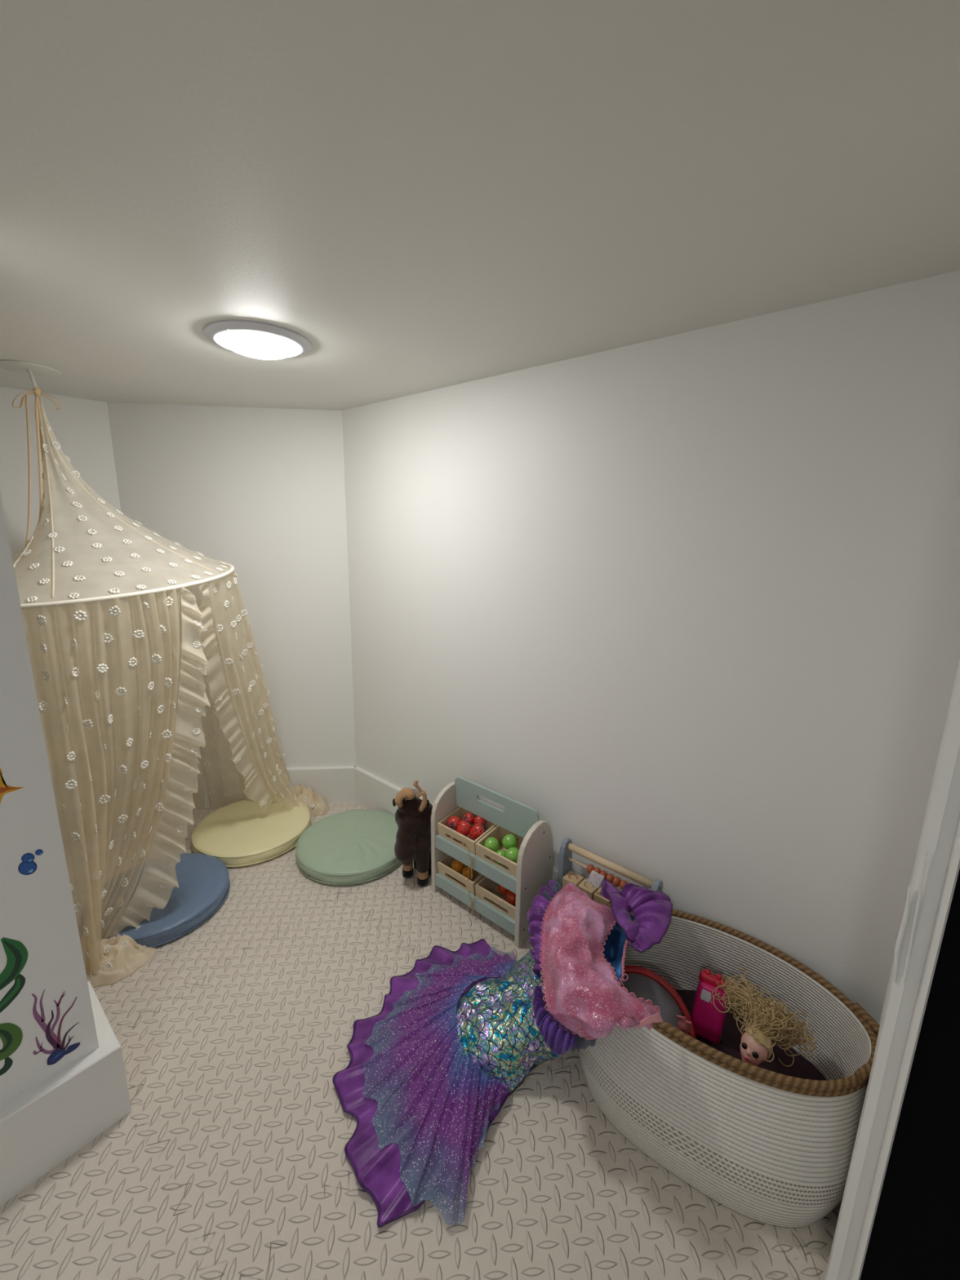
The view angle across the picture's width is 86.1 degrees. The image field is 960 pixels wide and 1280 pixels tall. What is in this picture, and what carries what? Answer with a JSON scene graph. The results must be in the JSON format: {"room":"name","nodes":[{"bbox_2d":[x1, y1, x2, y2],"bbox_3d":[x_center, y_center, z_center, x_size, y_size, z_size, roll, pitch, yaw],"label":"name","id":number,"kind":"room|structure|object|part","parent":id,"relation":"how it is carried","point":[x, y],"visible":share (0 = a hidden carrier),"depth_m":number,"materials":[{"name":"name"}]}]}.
{"room":"children's room","nodes":[
{"label":"children's room","id":0,"kind":"room"},
{"bbox_2d":[0,491,98,1107],"bbox_3d":[-0.997,0.218,0.595,0.160,1.490,0.745,11,16,39],"label":"wall partition","id":1,"kind":"structure","parent":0,"point":[37,911],"depth_m":0.83,"materials":[{"name":"white paint"}]},
{"bbox_2d":[0,1022,22,1075],"bbox_3d":[-0.776,0.662,0.836,0.001,0.098,0.050,11,16,39],"label":"sticker","id":2,"kind":"object","parent":1,"relation":"attached to","point":[11,1035],"visible":1,"depth_m":0.84,"materials":[{"name":"green"}]},
{"bbox_2d":[0,768,24,803],"bbox_3d":[-0.734,0.232,0.785,0.001,0.080,0.057,11,16,39],"label":"sticker","id":3,"kind":"object","parent":1,"relation":"attached to","point":[4,788],"visible":1,"depth_m":0.79,"materials":[{"name":"orange"}]},
{"bbox_2d":[0,937,27,1013],"bbox_3d":[-0.762,0.537,0.823,0.001,0.132,0.066,11,16,39],"label":"sticker","id":4,"kind":"object","parent":1,"relation":"attached to","point":[16,953],"visible":1,"depth_m":0.83,"materials":[{"name":"green"}]},
{"bbox_2d":[17,861,36,875],"bbox_3d":[-0.726,0.365,0.825,0.001,0.026,0.022,11,16,39],"label":"sticker","id":5,"kind":"object","parent":1,"relation":"attached to","point":[25,868],"visible":1,"depth_m":0.82,"materials":[{"name":"blue"}]},
{"bbox_2d":[21,853,34,862],"bbox_3d":[-0.724,0.349,0.824,0.001,0.017,0.016,11,16,39],"label":"sticker","id":6,"kind":"object","parent":1,"relation":"attached to","point":[28,857],"visible":1,"depth_m":0.82,"materials":[{"name":"blue"}]},
{"bbox_2d":[35,848,43,855],"bbox_3d":[-0.715,0.344,0.834,0.001,0.011,0.010,11,16,39],"label":"sticker","id":7,"kind":"object","parent":1,"relation":"attached to","point":[39,851],"visible":1,"depth_m":0.83,"materials":[{"name":"blue"}]},
{"bbox_2d":[31,989,79,1065],"bbox_3d":[-0.733,0.661,0.887,0.001,0.154,0.068,11,16,39],"label":"sticker","id":8,"kind":"object","parent":1,"relation":"attached to","point":[59,1051],"visible":1,"depth_m":0.89,"materials":[{"name":"purple"}]},
{"bbox_2d":[0,981,131,1206],"bbox_3d":[-0.998,0.868,0.748,0.214,0.155,0.772,11,16,39],"label":"baseboard","id":9,"kind":"structure","parent":1,"relation":"attached to","point":[46,1124],"depth_m":0.90,"materials":[{"name":"white wood"}]},
{"bbox_2d":[0,386,120,557],"bbox_3d":[-1.705,0.006,1.513,1.261,1.490,0.100,-11,17,-43],"label":"wall","id":10,"kind":"structure","parent":0,"point":[81,427],"depth_m":1.63,"materials":[{"name":"white paint"}]},
{"bbox_2d":[106,402,355,767],"bbox_3d":[-0.869,-0.079,1.963,0.825,1.490,0.106,0,12,-5],"label":"wall","id":11,"kind":"structure","parent":0,"point":[259,491],"depth_m":1.84,"materials":[{"name":"white paint"}]},
{"bbox_2d":[195,765,355,808],"bbox_3d":[-0.883,0.586,2.046,0.769,0.155,0.014,0,12,-5],"label":"baseboard","id":12,"kind":"structure","parent":11,"relation":"attached to","point":[336,784],"depth_m":2.06,"materials":[{"name":"white wood"}]},
{"bbox_2d":[0,802,842,1279],"bbox_3d":[-0.688,0.994,0.675,3.600,0.050,3.000,11,16,39],"label":"floor","id":13,"kind":"structure","parent":0,"point":[228,1161],"depth_m":0.91,"materials":[{"name":"carpet"}]},
{"bbox_2d":[105,853,230,947],"bbox_3d":[-0.940,0.753,1.512,0.369,0.054,0.372,11,16,39],"label":"floor cushion","id":14,"kind":"object","parent":13,"relation":"on","point":[203,880],"visible":0.48,"depth_m":1.46,"materials":[{"name":"blue fabric"}]},
{"bbox_2d":[191,800,311,866],"bbox_3d":[-0.819,0.679,1.861,0.395,0.054,0.394,11,16,39],"label":"floor cushion","id":15,"kind":"object","parent":13,"relation":"on","point":[238,833],"visible":0.8,"depth_m":1.79,"materials":[{"name":"beige fabric"}]},
{"bbox_2d":[295,808,401,884],"bbox_3d":[-0.436,0.702,1.780,0.383,0.054,0.385,11,16,39],"label":"floor cushion","id":16,"kind":"object","parent":13,"relation":"on","point":[353,846],"visible":0.93,"depth_m":1.71,"materials":[{"name":"green fabric"}]},
{"bbox_2d":[392,780,432,886],"bbox_3d":[-0.200,0.592,1.614,0.111,0.347,0.162,11,16,39],"label":"plush moose","id":17,"kind":"object","parent":13,"relation":"on","point":[413,814],"visible":0.88,"depth_m":1.57,"materials":[{"name":"black fabric"}]},
{"bbox_2d":[431,776,553,948],"bbox_3d":[0.030,0.615,1.503,0.336,0.358,0.156,11,16,39],"label":"stand","id":18,"kind":"object","parent":13,"relation":"on","point":[535,864],"visible":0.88,"depth_m":1.44,"materials":[{"name":"paint"}]},
{"bbox_3d":[-0.091,0.603,1.608,0.015,0.332,0.156,11,16,39],"label":"panel","id":19,"kind":"part","parent":18,"relation":"part of","materials":[{"name":"paint"}]},
{"bbox_2d":[436,853,484,895],"bbox_3d":[-0.039,0.705,1.564,0.146,0.082,0.113,11,16,39],"label":"wooden crate","id":20,"kind":"object","parent":18,"relation":"on","point":[444,864],"visible":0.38,"depth_m":1.53,"materials":[{"name":"brown wood"}]},
{"bbox_3d":[-0.092,0.695,1.609,0.006,0.080,0.100,11,16,39],"label":"panel","id":21,"kind":"part","parent":20,"relation":"part of","materials":[{"name":"brown wood"}]},
{"bbox_3d":[-0.071,0.719,1.529,0.146,0.070,0.015,11,16,39],"label":"panel","id":22,"kind":"part","parent":20,"relation":"part of","materials":[{"name":"brown wood"}]},
{"bbox_2d":[450,859,463,872],"bbox_3d":[-0.069,0.689,1.568,0.040,0.040,0.039,11,16,39],"label":"toy","id":23,"kind":"object","parent":20,"relation":"in","point":[456,865],"visible":0.86,"depth_m":1.55,"materials":[{"name":"orange plastic"}]},
{"bbox_3d":[-0.036,0.737,1.574,0.134,0.015,0.092,11,16,39],"label":"panel","id":24,"kind":"part","parent":20,"relation":"part of","materials":[{"name":"brown wood"}]},
{"bbox_2d":[462,866,475,879],"bbox_3d":[-0.035,0.698,1.540,0.040,0.040,0.039,11,16,39],"label":"toy","id":25,"kind":"object","parent":20,"relation":"in","point":[465,872],"visible":0.76,"depth_m":1.53,"materials":[{"name":"orange"}]},
{"bbox_3d":[0.014,0.716,1.520,0.006,0.080,0.100,11,16,39],"label":"panel","id":26,"kind":"part","parent":20,"relation":"part of","materials":[{"name":"brown wood"}]},
{"bbox_2d":[436,806,497,854],"bbox_3d":[-0.036,0.577,1.535,0.148,0.082,0.113,11,16,39],"label":"wooden crate","id":27,"kind":"object","parent":18,"relation":"on","point":[443,830],"visible":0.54,"depth_m":1.52,"materials":[{"name":"brown wood"}]},
{"bbox_3d":[-0.090,0.566,1.580,0.006,0.080,0.100,11,16,39],"label":"panel","id":28,"kind":"part","parent":27,"relation":"part of","materials":[{"name":"brown wood"}]},
{"bbox_2d":[447,815,461,831],"bbox_3d":[-0.077,0.552,1.543,0.044,0.044,0.047,11,16,39],"label":"tomato","id":29,"kind":"object","parent":27,"relation":"in","point":[452,823],"visible":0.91,"depth_m":1.53,"materials":[{"name":"red plastic"}]},
{"bbox_3d":[-0.068,0.590,1.500,0.148,0.070,0.015,11,16,39],"label":"panel","id":30,"kind":"part","parent":27,"relation":"part of","materials":[{"name":"brown wood"}]},
{"bbox_3d":[-0.034,0.608,1.545,0.136,0.015,0.092,11,16,39],"label":"panel","id":31,"kind":"part","parent":27,"relation":"part of","materials":[{"name":"brown wood"}]},
{"bbox_2d":[456,819,472,836],"bbox_3d":[-0.047,0.555,1.510,0.046,0.051,0.052,11,16,39],"label":"strawberry","id":32,"kind":"object","parent":27,"relation":"in","point":[464,827],"visible":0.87,"depth_m":1.50,"materials":[{"name":"red plastic"}]},
{"bbox_2d":[462,812,475,824],"bbox_3d":[-0.033,0.537,1.547,0.039,0.040,0.045,11,16,39],"label":"strawberry","id":33,"kind":"object","parent":27,"relation":"in","point":[468,816],"visible":0.67,"depth_m":1.53,"materials":[{"name":"red plastic"}]},
{"bbox_2d":[468,822,486,840],"bbox_3d":[-0.005,0.557,1.496,0.050,0.049,0.051,11,16,39],"label":"strawberry","id":34,"kind":"object","parent":27,"relation":"in","point":[477,829],"visible":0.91,"depth_m":1.48,"materials":[{"name":"red plastic"}]},
{"bbox_3d":[-0.004,0.563,1.570,0.148,0.070,0.014,11,16,39],"label":"panel","id":35,"kind":"part","parent":27,"relation":"part of","materials":[{"name":"brown wood"}]},
{"bbox_2d":[473,815,486,826],"bbox_3d":[-0.002,0.541,1.532,0.040,0.040,0.042,11,16,39],"label":"strawberry","id":36,"kind":"object","parent":27,"relation":"in","point":[477,819],"visible":0.54,"depth_m":1.52,"materials":[{"name":"red plastic"}]},
{"bbox_3d":[0.018,0.587,1.490,0.006,0.080,0.100,11,16,39],"label":"panel","id":37,"kind":"part","parent":27,"relation":"part of","materials":[{"name":"brown wood"}]},
{"bbox_2d":[465,844,479,880],"bbox_3d":[-0.028,0.634,1.456,0.057,0.103,0.025,11,16,39],"label":"string","id":38,"kind":"object","parent":18,"relation":"hanging from","point":[471,863],"visible":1,"depth_m":1.45,"materials":[{"name":"brown fabric"}]},
{"bbox_2d":[466,885,479,917],"bbox_3d":[-0.027,0.757,1.480,0.057,0.089,0.025,11,16,39],"label":"string","id":39,"kind":"object","parent":18,"relation":"hanging from","point":[470,907],"visible":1,"depth_m":1.47,"materials":[{"name":"brown fabric"}]},
{"bbox_2d":[475,876,515,919],"bbox_3d":[0.078,0.728,1.466,0.146,0.082,0.113,11,16,39],"label":"wooden crate","id":40,"kind":"object","parent":18,"relation":"on","point":[486,888],"visible":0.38,"depth_m":1.45,"materials":[{"name":"brown wood"}]},
{"bbox_3d":[0.025,0.718,1.511,0.006,0.080,0.100,11,16,39],"label":"panel","id":41,"kind":"part","parent":40,"relation":"part of","materials":[{"name":"brown wood"}]},
{"bbox_3d":[0.080,0.760,1.476,0.134,0.015,0.092,11,16,39],"label":"panel","id":42,"kind":"part","parent":40,"relation":"part of","materials":[{"name":"brown wood"}]},
{"bbox_2d":[497,884,509,894],"bbox_3d":[0.070,0.708,1.473,0.040,0.040,0.039,11,16,39],"label":"tomato","id":43,"kind":"object","parent":40,"relation":"in","point":[502,890],"visible":0.41,"depth_m":1.46,"materials":[{"name":"orange paint"}]},
{"bbox_2d":[505,890,515,906],"bbox_3d":[0.091,0.719,1.434,0.041,0.040,0.040,11,16,39],"label":"tomato","id":44,"kind":"object","parent":40,"relation":"in","point":[510,897],"visible":0.66,"depth_m":1.42,"materials":[{"name":"orange paint"}]},
{"bbox_2d":[475,825,523,877],"bbox_3d":[0.079,0.599,1.438,0.148,0.082,0.113,11,16,39],"label":"wooden crate","id":45,"kind":"object","parent":18,"relation":"on","point":[498,832],"visible":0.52,"depth_m":1.43,"materials":[{"name":"brown wood"}]},
{"bbox_3d":[0.025,0.589,1.484,0.006,0.080,0.100,11,16,39],"label":"panel","id":46,"kind":"part","parent":45,"relation":"part of","materials":[{"name":"brown wood"}]},
{"bbox_2d":[484,836,499,852],"bbox_3d":[0.033,0.575,1.441,0.043,0.043,0.042,2,12,6],"label":"apple","id":47,"kind":"object","parent":45,"relation":"in","point":[492,843],"visible":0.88,"depth_m":1.43,"materials":[{"name":"green plastic"}]},
{"bbox_3d":[0.047,0.613,1.403,0.148,0.070,0.015,11,16,39],"label":"panel","id":48,"kind":"part","parent":45,"relation":"part of","materials":[{"name":"brown wood"}]},
{"bbox_3d":[0.081,0.631,1.449,0.136,0.015,0.092,11,16,39],"label":"panel","id":49,"kind":"part","parent":45,"relation":"part of","materials":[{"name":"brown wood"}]},
{"bbox_2d":[495,849,506,864],"bbox_3d":[0.058,0.600,1.417,0.038,0.042,0.038,11,16,39],"label":"apple","id":50,"kind":"object","parent":45,"relation":"in","point":[502,852],"visible":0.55,"depth_m":1.41,"materials":[{"name":"green plastic"}]},
{"bbox_2d":[502,834,519,849],"bbox_3d":[0.084,0.565,1.438,0.042,0.042,0.042,11,16,39],"label":"apple","id":51,"kind":"object","parent":45,"relation":"in","point":[508,841],"visible":0.96,"depth_m":1.42,"materials":[{"name":"green plastic"}]},
{"bbox_3d":[0.111,0.586,1.474,0.148,0.070,0.014,11,16,39],"label":"panel","id":52,"kind":"part","parent":45,"relation":"part of","materials":[{"name":"brown wood"}]},
{"bbox_2d":[505,847,519,863],"bbox_3d":[0.090,0.585,1.395,0.044,0.044,0.043,1,12,-1],"label":"apple","id":53,"kind":"object","parent":45,"relation":"in","point":[512,853],"visible":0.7,"depth_m":1.38,"materials":[{"name":"green plastic"}]},
{"bbox_3d":[0.151,0.651,1.404,0.015,0.332,0.156,11,16,39],"label":"panel","id":54,"kind":"part","parent":18,"relation":"part of","materials":[{"name":"paint"}]},
{"bbox_2d":[332,877,672,1227],"bbox_3d":[0.046,0.730,1.071,0.615,0.315,0.701,11,16,39],"label":"costume","id":55,"kind":"object","parent":13,"relation":"on","point":[424,1082],"visible":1,"depth_m":1.02,"materials":[{"name":"purple fabric"}]},
{"bbox_3d":[0.166,0.668,1.103,0.085,0.025,0.386,1,12,2],"label":"lace trim","id":56,"kind":"part","parent":55,"relation":"part of","materials":[{"name":"pink fabric"}]},
{"bbox_3d":[0.296,0.654,1.057,0.009,0.013,0.105,5,13,19],"label":"lace trim","id":57,"kind":"part","parent":55,"relation":"part of","materials":[{"name":"pink fabric"}]},
{"bbox_3d":[0.302,0.630,1.040,0.198,0.045,0.228,11,16,39],"label":"lace trim","id":58,"kind":"part","parent":55,"relation":"part of","materials":[{"name":"pink fabric"}]},
{"bbox_2d":[557,837,662,892],"bbox_3d":[0.325,0.690,1.323,0.263,0.296,0.094,11,16,39],"label":"cart","id":59,"kind":"object","parent":13,"relation":"on","point":[566,847],"visible":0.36,"depth_m":1.30,"materials":[{"name":"grey paint"}]},
{"bbox_3d":[0.233,0.657,1.400,0.014,0.266,0.062,11,16,39],"label":"panel","id":60,"kind":"part","parent":59,"relation":"part of","materials":[{"name":"grey paint"}]},
{"bbox_2d":[562,871,583,888],"bbox_3d":[0.245,0.641,1.358,0.042,0.034,0.040,11,16,39],"label":"block","id":61,"kind":"object","parent":59,"relation":"on","point":[571,877],"visible":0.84,"depth_m":1.35,"materials":[{"name":"brown wood"}]},
{"bbox_3d":[0.318,0.596,1.292,0.236,0.007,0.007,11,16,39],"label":"bead rod","id":62,"kind":"part","parent":59,"relation":"part of","materials":[{"name":"brown wood"}]},
{"bbox_2d":[577,878,599,900],"bbox_3d":[0.280,0.648,1.329,0.042,0.034,0.040,11,16,39],"label":"block","id":63,"kind":"object","parent":59,"relation":"on","point":[588,888],"visible":0.56,"depth_m":1.31,"materials":[{"name":"brown wood"}]},
{"bbox_2d":[586,870,604,888],"bbox_3d":[0.287,0.596,1.280,0.047,0.040,0.001,11,16,39],"label":"paper card","id":64,"kind":"object","parent":59,"relation":"in","point":[595,879],"visible":1,"depth_m":1.28,"materials":[{"name":"white paper"}]},
{"bbox_2d":[593,886,610,904],"bbox_3d":[0.315,0.655,1.299,0.042,0.034,0.040,11,16,39],"label":"block","id":65,"kind":"object","parent":59,"relation":"on","point":[598,897],"visible":0.3,"depth_m":1.29,"materials":[{"name":"brown wood"}]},
{"bbox_3d":[0.421,0.694,1.243,0.014,0.266,0.062,11,16,39],"label":"panel","id":66,"kind":"part","parent":59,"relation":"part of","materials":[{"name":"grey paint"}]},
{"bbox_2d":[578,903,879,1227],"bbox_3d":[0.451,0.776,1.018,0.553,0.261,0.381,9,15,33],"label":"rope basket","id":67,"kind":"object","parent":13,"relation":"on","point":[769,1147],"visible":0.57,"depth_m":0.89,"materials":[{"name":"white fabric"}]},
{"bbox_2d":[675,990,826,1080],"bbox_3d":[0.446,0.845,1.027,0.485,0.038,0.344,11,16,39],"label":"folded cloth","id":68,"kind":"object","parent":67,"relation":"in","point":[730,1042],"visible":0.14,"depth_m":1.04,"materials":[{"name":"fabric"}]},
{"bbox_2d":[620,964,695,1038],"bbox_3d":[0.325,0.782,1.044,0.207,0.112,0.206,11,16,39],"label":"drum","id":69,"kind":"object","parent":68,"relation":"on","point":[646,984],"visible":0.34,"depth_m":1.08,"materials":[{"name":"red plastic"}]},
{"bbox_2d":[676,1014,691,1034],"bbox_3d":[0.403,0.787,1.028,0.031,0.103,0.027,7,14,25],"label":"baby doll","id":70,"kind":"object","parent":68,"relation":"on","point":[684,1025],"visible":0.32,"depth_m":1.01,"materials":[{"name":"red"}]},
{"bbox_2d":[690,968,730,1044],"bbox_3d":[0.478,0.761,1.070,0.063,0.127,0.072,11,16,39],"label":"case","id":71,"kind":"object","parent":68,"relation":"on","point":[708,1022],"visible":0.79,"depth_m":1.06,"materials":[{"name":"pink plastic"}]},
{"bbox_3d":[0.492,0.712,1.075,0.063,0.034,0.023,7,14,28],"label":"lid","id":72,"kind":"part","parent":71,"relation":"part of","materials":[{"name":"red plastic"}]},
{"bbox_2d":[710,967,816,1066],"bbox_3d":[0.531,0.758,1.005,0.186,0.148,0.168,-4,13,-20],"label":"doll","id":73,"kind":"object","parent":68,"relation":"on","point":[766,1022],"visible":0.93,"depth_m":0.97,"materials":[{"name":"brown"}]},
{"bbox_3d":[0.676,0.693,0.884,0.056,0.035,0.153,9,15,33],"label":"handle","id":74,"kind":"part","parent":67,"relation":"part of","materials":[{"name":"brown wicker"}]},
{"bbox_2d":[0,0,959,410],"bbox_3d":[-0.664,-0.535,0.340,3.600,0.100,3.000,11,16,39],"label":"ceiling","id":75,"kind":"structure","parent":0,"point":[428,194],"depth_m":0.59,"materials":[{"name":"white paint"}]},
{"bbox_2d":[0,360,61,387],"bbox_3d":[-1.182,-0.683,1.351,0.136,0.063,0.136,11,16,39],"label":"ceiling hook","id":76,"kind":"object","parent":75,"relation":"attached to","point":[32,369],"visible":1,"depth_m":1.33,"materials":[{"name":"white plastic"}]},
{"bbox_3d":[-1.181,-0.709,1.345,0.136,0.006,0.136,11,16,39],"label":"plate","id":77,"kind":"part","parent":76,"relation":"part of","materials":[{"name":"white plastic"}]},
{"bbox_3d":[-1.165,-0.679,1.337,0.050,0.063,0.013,11,16,39],"label":"stem","id":78,"kind":"part","parent":76,"relation":"part of","materials":[{"name":"white plastic"}]},
{"bbox_2d":[12,386,329,986],"bbox_3d":[-1.009,0.063,1.565,0.808,1.494,1.084,11,16,39],"label":"canopy","id":79,"kind":"object","parent":76,"relation":"hanging from","point":[121,618],"visible":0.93,"depth_m":1.29,"materials":[{"name":"white fabric"}]},
{"bbox_2d":[21,589,179,979],"bbox_3d":[-1.203,0.306,1.413,0.790,0.956,0.532,11,16,39],"label":"curtain","id":80,"kind":"object","parent":79,"relation":"hanging from","point":[100,660],"depth_m":1.23,"materials":[{"name":"beige fabric"}]},
{"bbox_2d":[152,570,299,808],"bbox_3d":[-0.946,0.212,1.827,0.725,0.973,0.452,7,14,27],"label":"curtain","id":81,"kind":"object","parent":79,"relation":"hanging from","point":[242,757],"depth_m":1.73,"materials":[{"name":"beige fabric"}]},
{"bbox_2d":[202,320,311,359],"bbox_3d":[-0.478,-0.635,1.116,0.216,0.031,0.216,11,16,39],"label":"recessed light","id":82,"kind":"object","parent":75,"relation":"in","point":[255,340],"visible":1,"depth_m":1.07,"materials":[{"name":"white plastic"}]},
{"bbox_2d":[218,331,297,359],"bbox_3d":[-0.478,-0.634,1.116,0.158,0.028,0.158,11,16,39],"label":"diffuser","id":83,"kind":"object","parent":82,"relation":"attached to","point":[268,345],"depth_m":1.08,"materials":[{"name":"white plastic"}]},
{"bbox_2d":[342,270,959,1024],"bbox_3d":[0.477,0.108,1.199,2.570,1.490,0.100,11,16,39],"label":"wall","id":84,"kind":"structure","parent":0,"point":[688,603],"depth_m":1.10,"materials":[{"name":"white paint"}]},
{"bbox_2d":[354,765,558,881],"bbox_3d":[0.131,0.710,1.550,1.680,0.155,0.014,11,16,39],"label":"baseboard","id":85,"kind":"structure","parent":84,"relation":"attached to","point":[372,792],"depth_m":1.99,"materials":[{"name":"white"}]},
{"bbox_2d":[874,658,959,1053],"bbox_3d":[0.643,0.217,0.715,0.020,1.490,0.435,12,17,42],"label":"wall","id":86,"kind":"structure","parent":0,"point":[958,666],"depth_m":0.83,"materials":[{"name":"white paint"}]},
{"bbox_2d":[824,671,959,1279],"bbox_3d":[0.476,0.252,0.542,0.033,1.490,0.050,11,16,39],"label":"trim","id":87,"kind":"structure","parent":86,"relation":"attached to","point":[928,902],"depth_m":0.56,"materials":[{"name":"white paint"}]},
{"bbox_2d":[859,868,959,1279],"bbox_3d":[0.697,0.296,0.357,0.550,1.481,0.030,11,16,39],"label":"door","id":88,"kind":"structure","parent":86,"relation":"in","point":[915,1235],"depth_m":0.57,"materials":[{"name":"black paint"}]}
]}

